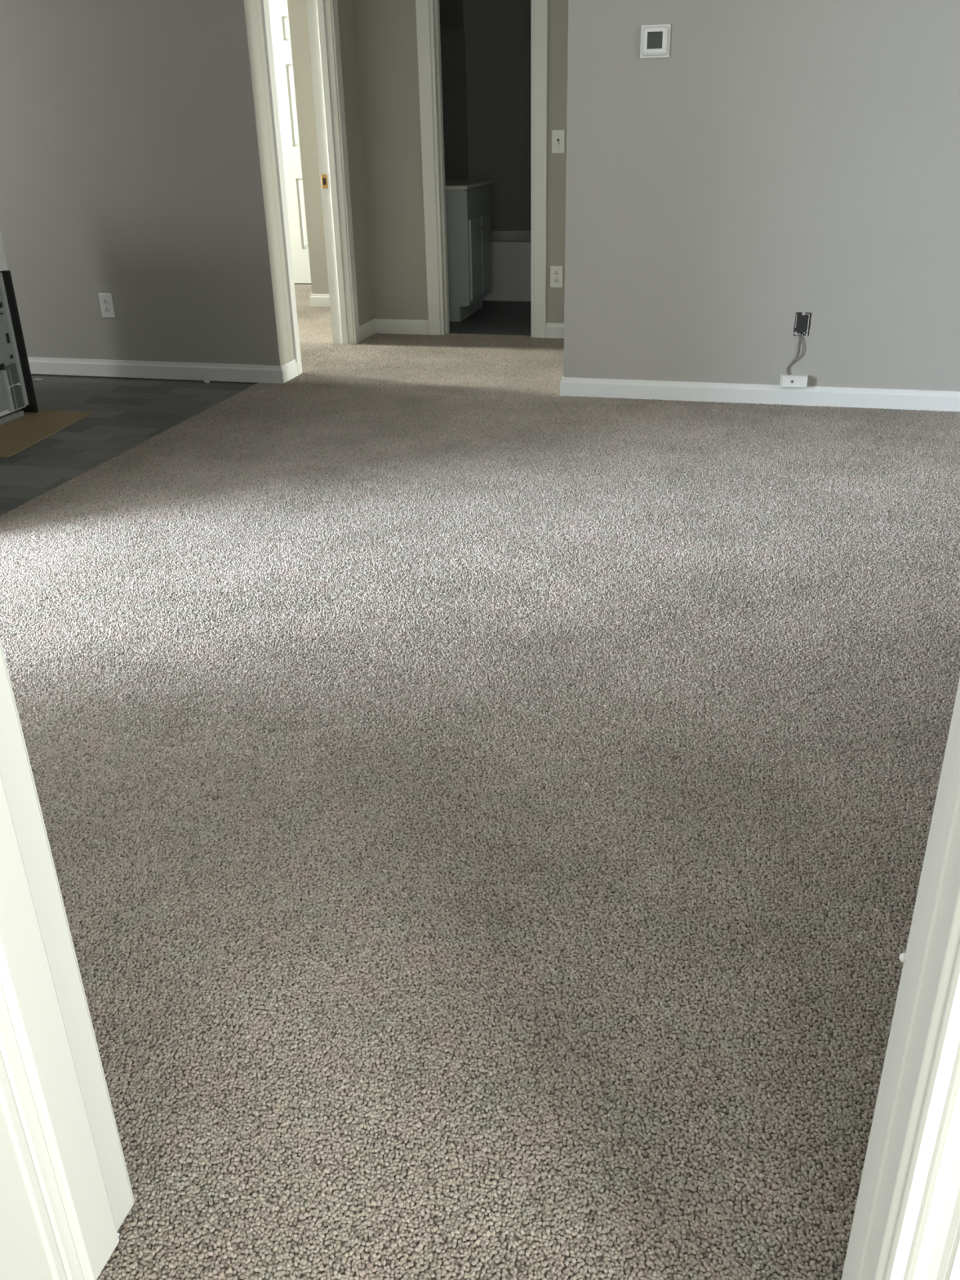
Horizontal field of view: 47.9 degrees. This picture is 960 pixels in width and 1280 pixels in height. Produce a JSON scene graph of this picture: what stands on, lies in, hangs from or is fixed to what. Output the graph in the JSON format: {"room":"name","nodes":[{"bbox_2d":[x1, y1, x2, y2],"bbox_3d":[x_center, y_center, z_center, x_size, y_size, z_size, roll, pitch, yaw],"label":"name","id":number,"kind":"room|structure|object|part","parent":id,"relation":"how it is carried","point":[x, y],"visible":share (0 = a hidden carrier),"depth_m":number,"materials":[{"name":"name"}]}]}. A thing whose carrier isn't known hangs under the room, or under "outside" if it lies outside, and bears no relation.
{"room":"empty living room","nodes":[
{"label":"empty living room","id":0,"kind":"room"},
{"bbox_2d":[0,374,255,515],"bbox_3d":[-2.793,-0.885,4.678,3.070,0.110,2.270,5,27,14],"label":"floor","id":1,"kind":"structure","parent":0,"point":[126,412],"depth_m":4.59,"materials":[{"name":"grey tile"}]},
{"bbox_2d":[0,409,92,457],"bbox_3d":[-2.298,-0.870,4.493,1.178,0.005,0.785,5,27,14],"label":"cardboard sheet","id":2,"kind":"object","parent":1,"relation":"on","point":[20,433],"visible":1,"depth_m":4.50,"materials":[{"name":"brown cardboard"}]},
{"bbox_2d":[0,232,38,425],"bbox_3d":[-2.390,-1.282,4.287,0.720,0.920,0.771,5,27,14],"label":"range","id":3,"kind":"object","parent":2,"relation":"on","point":[17,393],"visible":1,"depth_m":4.57,"materials":[{"name":"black metal"}]},
{"bbox_3d":[-2.002,-1.256,4.513,0.004,0.160,0.070,5,27,14],"label":"plate","id":4,"kind":"part","parent":3,"relation":"part of","materials":[{"name":"metal"}]},
{"bbox_3d":[-2.078,-1.113,4.280,0.006,0.520,0.731,5,27,14],"label":"panel","id":5,"kind":"part","parent":3,"relation":"part of","materials":[{"name":"metal"}]},
{"bbox_3d":[-2.068,-0.838,4.386,0.014,0.021,0.683,5,27,14],"label":"rail","id":6,"kind":"part","parent":3,"relation":"part of","materials":[{"name":"metal"}]},
{"bbox_2d":[0,0,290,383],"bbox_3d":[-2.677,-2.504,5.084,3.565,2.460,0.120,5,27,14],"label":"wall","id":7,"kind":"structure","parent":0,"point":[135,163],"depth_m":4.90,"materials":[{"name":"beige paint"}]},
{"bbox_2d":[98,293,115,317],"bbox_3d":[-1.795,-1.608,5.197,0.069,0.114,0.008,5,27,14],"label":"wall outlet","id":8,"kind":"object","parent":7,"relation":"attached to","point":[105,299],"visible":1,"depth_m":5.19,"materials":[{"name":"white plastic"}]},
{"bbox_2d":[102,298,109,304],"bbox_3d":[-1.796,-1.624,5.187,0.035,0.027,0.004,5,27,14],"label":"receptacle","id":9,"kind":"object","parent":8,"relation":"attached to","point":[104,301],"depth_m":5.19,"materials":[{"name":"white plastic"}]},
{"bbox_2d":[103,306,110,312],"bbox_3d":[-1.795,-1.589,5.204,0.035,0.027,0.004,5,27,14],"label":"receptacle","id":10,"kind":"object","parent":8,"relation":"attached to","point":[106,309],"depth_m":5.20,"materials":[{"name":"white plastic"}]},
{"bbox_2d":[27,356,283,383],"bbox_3d":[-2.421,-1.398,5.479,3.078,0.081,0.013,5,27,14],"label":"baseboard","id":11,"kind":"structure","parent":7,"relation":"attached to","point":[47,366],"depth_m":5.27,"materials":[{"name":"white paint"}]},
{"bbox_2d":[287,0,328,293],"bbox_3d":[-0.695,-3.536,7.088,0.623,2.440,1.119,5,27,14],"label":"wall","id":12,"kind":"structure","parent":0,"point":[297,9],"depth_m":6.76,"materials":[{"name":"beige paint"}]},
{"bbox_2d":[310,293,329,306],"bbox_3d":[-0.820,-2.227,7.117,0.636,0.090,0.013,5,27,14],"label":"baseboard","id":13,"kind":"structure","parent":12,"relation":"attached to","point":[316,300],"depth_m":7.17,"materials":[{"name":"white paint"}]},
{"bbox_2d":[256,0,458,359],"bbox_3d":[-0.594,-3.051,6.111,0.120,2.460,3.179,5,27,14],"label":"wall","id":14,"kind":"structure","parent":0,"point":[448,8],"depth_m":5.70,"materials":[{"name":"beige paint"}]},
{"bbox_2d":[280,359,297,382],"bbox_3d":[-0.918,-1.287,5.191,0.013,0.090,0.176,5,27,14],"label":"baseboard","id":15,"kind":"structure","parent":14,"relation":"attached to","point":[290,370],"depth_m":5.19,"materials":[{"name":"white paint"}]},
{"bbox_2d":[260,0,359,375],"bbox_3d":[-0.865,-2.425,5.218,0.138,2.112,0.870,5,27,14],"label":"door","id":16,"kind":"structure","parent":14,"relation":"in","point":[322,15],"depth_m":5.51,"materials":[{"name":"white paint"}]},
{"bbox_3d":[-0.908,-2.241,4.853,0.015,2.102,0.058,5,27,14],"label":"casing leg","id":17,"kind":"part","parent":16,"relation":"part of","materials":[{"name":"white paint"}]},
{"bbox_3d":[-0.811,-2.394,5.642,0.032,0.067,0.003,5,27,14],"label":"strike plate","id":18,"kind":"part","parent":16,"relation":"part of","materials":[{"name":"gold metal"}]},
{"bbox_3d":[-0.703,-2.589,5.557,0.015,2.102,0.060,5,27,14],"label":"casing leg","id":19,"kind":"part","parent":16,"relation":"part of","materials":[{"name":"white paint"}]},
{"bbox_2d":[359,318,376,342],"bbox_3d":[-0.641,-1.757,6.144,0.013,0.090,0.276,5,27,14],"label":"baseboard","id":20,"kind":"structure","parent":14,"relation":"attached to","point":[367,329],"depth_m":6.13,"materials":[{"name":"white paint"}]},
{"bbox_2d":[354,0,568,323],"bbox_3d":[1.088,-2.736,5.386,3.535,2.460,0.120,5,27,14],"label":"wall","id":21,"kind":"structure","parent":0,"point":[386,34],"depth_m":5.78,"materials":[{"name":"beige paint"}]},
{"bbox_2d":[373,318,428,334],"bbox_3d":[-0.454,-1.798,6.220,0.332,0.090,0.013,5,27,14],"label":"baseboard","id":22,"kind":"structure","parent":21,"relation":"attached to","point":[406,326],"depth_m":6.21,"materials":[{"name":"white paint"}]},
{"bbox_2d":[415,0,547,337],"bbox_3d":[0.032,-2.687,5.713,0.682,2.112,0.142,5,27,14],"label":"door frame","id":23,"kind":"structure","parent":21,"relation":"in","point":[427,11],"depth_m":5.74,"materials":[{"name":"white paint"}]},
{"bbox_3d":[-0.279,-2.683,5.731,0.070,2.102,0.015,5,27,14],"label":"casing leg","id":24,"kind":"part","parent":23,"relation":"part of","materials":[{"name":"white paint"}]},
{"bbox_3d":[0.312,-2.627,5.588,0.069,2.102,0.015,5,27,14],"label":"casing leg","id":25,"kind":"part","parent":23,"relation":"part of","materials":[{"name":"white paint"}]},
{"bbox_2d":[545,322,564,338],"bbox_3d":[1.586,-1.603,5.724,2.521,0.090,0.013,5,27,14],"label":"baseboard","id":26,"kind":"structure","parent":21,"relation":"attached to","point":[553,331],"depth_m":6.00,"materials":[{"name":"white paint"}]},
{"bbox_2d":[550,266,563,288],"bbox_3d":[0.416,-1.976,5.882,0.069,0.114,0.008,5,27,14],"label":"wall outlet","id":27,"kind":"object","parent":21,"relation":"attached to","point":[556,272],"visible":1,"depth_m":5.88,"materials":[{"name":"white plastic"}]},
{"bbox_2d":[553,278,559,283],"bbox_3d":[0.416,-1.958,5.889,0.035,0.027,0.004,5,27,14],"label":"receptacle","id":28,"kind":"object","parent":27,"relation":"attached to","point":[555,280],"depth_m":5.89,"materials":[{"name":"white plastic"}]},
{"bbox_2d":[553,270,559,275],"bbox_3d":[0.415,-1.993,5.872,0.035,0.027,0.004,5,27,14],"label":"receptacle","id":29,"kind":"object","parent":27,"relation":"attached to","point":[556,273],"depth_m":5.87,"materials":[{"name":"white plastic"}]},
{"bbox_2d":[551,129,564,153],"bbox_3d":[0.404,-2.575,5.585,0.067,0.110,0.017,5,27,14],"label":"light switch","id":30,"kind":"object","parent":21,"relation":"attached to","point":[557,135],"visible":1,"depth_m":5.59,"materials":[{"name":"white plastic"}]},
{"bbox_2d":[0,283,959,1279],"bbox_3d":[-0.733,-0.143,2.986,8.430,0.053,10.915,5,27,14],"label":"carpet","id":31,"kind":"object","parent":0,"point":[487,810],"visible":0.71,"depth_m":1.99,"materials":[{"name":"grey carpet"}]},
{"bbox_2d":[449,300,530,335],"bbox_3d":[0.468,-2.142,7.107,1.635,0.110,2.195,5,27,14],"label":"floor","id":32,"kind":"structure","parent":0,"point":[495,317],"depth_m":6.61,"materials":[{"name":"tile"}]},
{"bbox_2d":[444,179,492,321],"bbox_3d":[-0.203,-2.458,6.691,0.472,0.850,0.585,5,27,14],"label":"bathroom vanity","id":33,"kind":"object","parent":32,"relation":"on","point":[468,216],"visible":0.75,"depth_m":6.50,"materials":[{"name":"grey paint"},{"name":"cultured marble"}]},
{"bbox_2d":[444,179,491,190],"bbox_3d":[-0.219,-2.757,6.548,0.453,0.023,0.585,5,27,14],"label":"countertop","id":34,"kind":"structure","parent":33,"relation":"on","point":[464,184],"depth_m":6.44,"materials":[{"name":"stone"}]},
{"bbox_3d":[-0.026,-2.316,6.562,0.014,0.460,0.240,5,27,14],"label":"cabinet door","id":35,"kind":"part","parent":33,"relation":"part of","materials":[{"name":"white paint"}]},
{"bbox_3d":[-0.008,-2.431,6.644,0.011,0.645,0.540,5,27,14],"label":"frame","id":36,"kind":"part","parent":33,"relation":"part of","materials":[{"name":"white paint"}]},
{"bbox_3d":[0.037,-2.423,6.779,0.014,0.460,0.240,5,27,14],"label":"cabinet door","id":37,"kind":"part","parent":33,"relation":"part of","materials":[{"name":"white paint"}]},
{"bbox_2d":[482,229,530,301],"bbox_3d":[0.605,-2.602,7.490,1.632,0.376,0.824,5,27,14],"label":"bathtub","id":38,"kind":"object","parent":32,"relation":"on","point":[510,248],"visible":0.11,"depth_m":7.22,"materials":[{"name":"ceramic"}]},
{"bbox_2d":[440,25,530,229],"bbox_3d":[0.589,-3.345,7.131,1.633,1.274,0.819,5,27,14],"label":"tub surround","id":39,"kind":"object","parent":38,"relation":"on","point":[486,74],"visible":0.21,"depth_m":7.52,"materials":[{"name":"grey paint"}]},
{"bbox_2d":[491,229,530,246],"bbox_3d":[0.604,-2.629,7.476,1.632,0.316,0.824,5,27,14],"label":"basin","id":40,"kind":"object","parent":38,"relation":"in","point":[500,237],"depth_m":7.80,"materials":[{"name":"ceramic"}]},
{"bbox_2d":[457,0,530,31],"bbox_3d":[0.500,-3.299,6.569,1.775,2.460,2.120,5,27,14],"label":"wall","id":41,"kind":"structure","parent":0,"point":[473,15],"depth_m":7.31,"materials":[{"name":"beige paint"}]},
{"bbox_2d":[563,0,959,391],"bbox_3d":[2.137,-2.034,3.894,3.673,2.460,0.123,5,27,14],"label":"wall","id":42,"kind":"structure","parent":0,"point":[784,158],"depth_m":4.25,"materials":[{"name":"beige paint"}]},
{"bbox_2d":[640,23,671,58],"bbox_3d":[0.666,-2.279,4.114,0.112,0.112,0.026,5,27,14],"label":"thermostat","id":43,"kind":"object","parent":42,"relation":"attached to","point":[655,38],"visible":1,"depth_m":4.11,"materials":[{"name":"white plastic"}]},
{"bbox_2d":[560,377,959,412],"bbox_3d":[2.138,-0.947,4.351,3.686,0.090,0.013,5,27,14],"label":"baseboard","id":44,"kind":"structure","parent":42,"relation":"attached to","point":[845,397],"depth_m":4.57,"materials":[{"name":"white paint"}]},
{"bbox_2d":[780,373,808,387],"bbox_3d":[1.310,-1.082,4.511,0.108,0.046,0.036,5,27,14],"label":"box","id":45,"kind":"object","parent":44,"relation":"on","point":[786,380],"visible":1,"depth_m":4.50,"materials":[{"name":"white plastic"}]},
{"bbox_2d":[786,333,804,374],"bbox_3d":[1.307,-1.181,4.477,0.060,0.169,0.009,5,27,14],"label":"cable","id":46,"kind":"object","parent":45,"relation":"attached to","point":[794,360],"visible":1,"depth_m":4.47,"materials":[{"name":"grey plastic"}]},
{"bbox_2d":[793,311,811,335],"bbox_3d":[1.319,-1.293,4.424,0.064,0.094,0.004,5,27,14],"label":"wall box opening","id":47,"kind":"object","parent":42,"relation":"attached to","point":[802,322],"visible":1,"depth_m":4.42,"materials":[{"name":"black plastic"}]},
{"bbox_3d":[-2.211,-3.898,7.925,2.771,2.460,0.120,5,27,14],"label":"wall","id":48,"kind":"structure","parent":0,"visible":0},
{"bbox_2d":[268,0,311,283],"bbox_3d":[-1.242,-3.621,7.691,0.732,2.112,0.035,5,27,14],"label":"door","id":49,"kind":"structure","parent":48,"relation":"in","point":[278,9],"depth_m":7.72,"materials":[{"name":"white paint"}]},
{"bbox_3d":[-1.247,-4.190,7.401,0.212,0.137,0.009,5,27,14],"label":"panel","id":50,"kind":"part","parent":49,"relation":"part of","materials":[{"name":"white paint"}]},
{"bbox_3d":[-1.237,-3.761,7.609,0.212,0.512,0.009,5,27,14],"label":"panel","id":51,"kind":"part","parent":49,"relation":"part of","materials":[{"name":"white paint"}]},
{"bbox_3d":[-1.222,-3.120,7.921,0.212,0.477,0.009,5,27,14],"label":"panel","id":52,"kind":"part","parent":49,"relation":"part of","materials":[{"name":"white paint"}]},
{"bbox_3d":[0.258,-0.340,0.503,5.400,2.460,0.116,5,27,14],"label":"wall","id":53,"kind":"structure","parent":0,"visible":0},
{"bbox_2d":[0,638,959,1279],"bbox_3d":[-0.239,-0.261,0.686,1.266,2.162,0.151,5,27,14],"label":"door frame","id":54,"kind":"structure","parent":53,"relation":"in","point":[66,1194],"depth_m":0.98,"materials":[{"name":"white paint"}]},
{"bbox_3d":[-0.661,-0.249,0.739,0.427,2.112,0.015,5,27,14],"label":"casing leg","id":55,"kind":"part","parent":54,"relation":"part of","materials":[{"name":"white paint"}]},
{"bbox_3d":[-0.451,-0.289,0.811,0.055,2.112,0.017,5,27,14],"label":"casing leg","id":56,"kind":"part","parent":54,"relation":"part of","materials":[{"name":"white paint"}]},
{"bbox_3d":[0.324,-0.154,0.499,0.064,2.112,0.017,5,27,14],"label":"casing leg","id":57,"kind":"part","parent":54,"relation":"part of","materials":[{"name":"white paint"}]}
]}

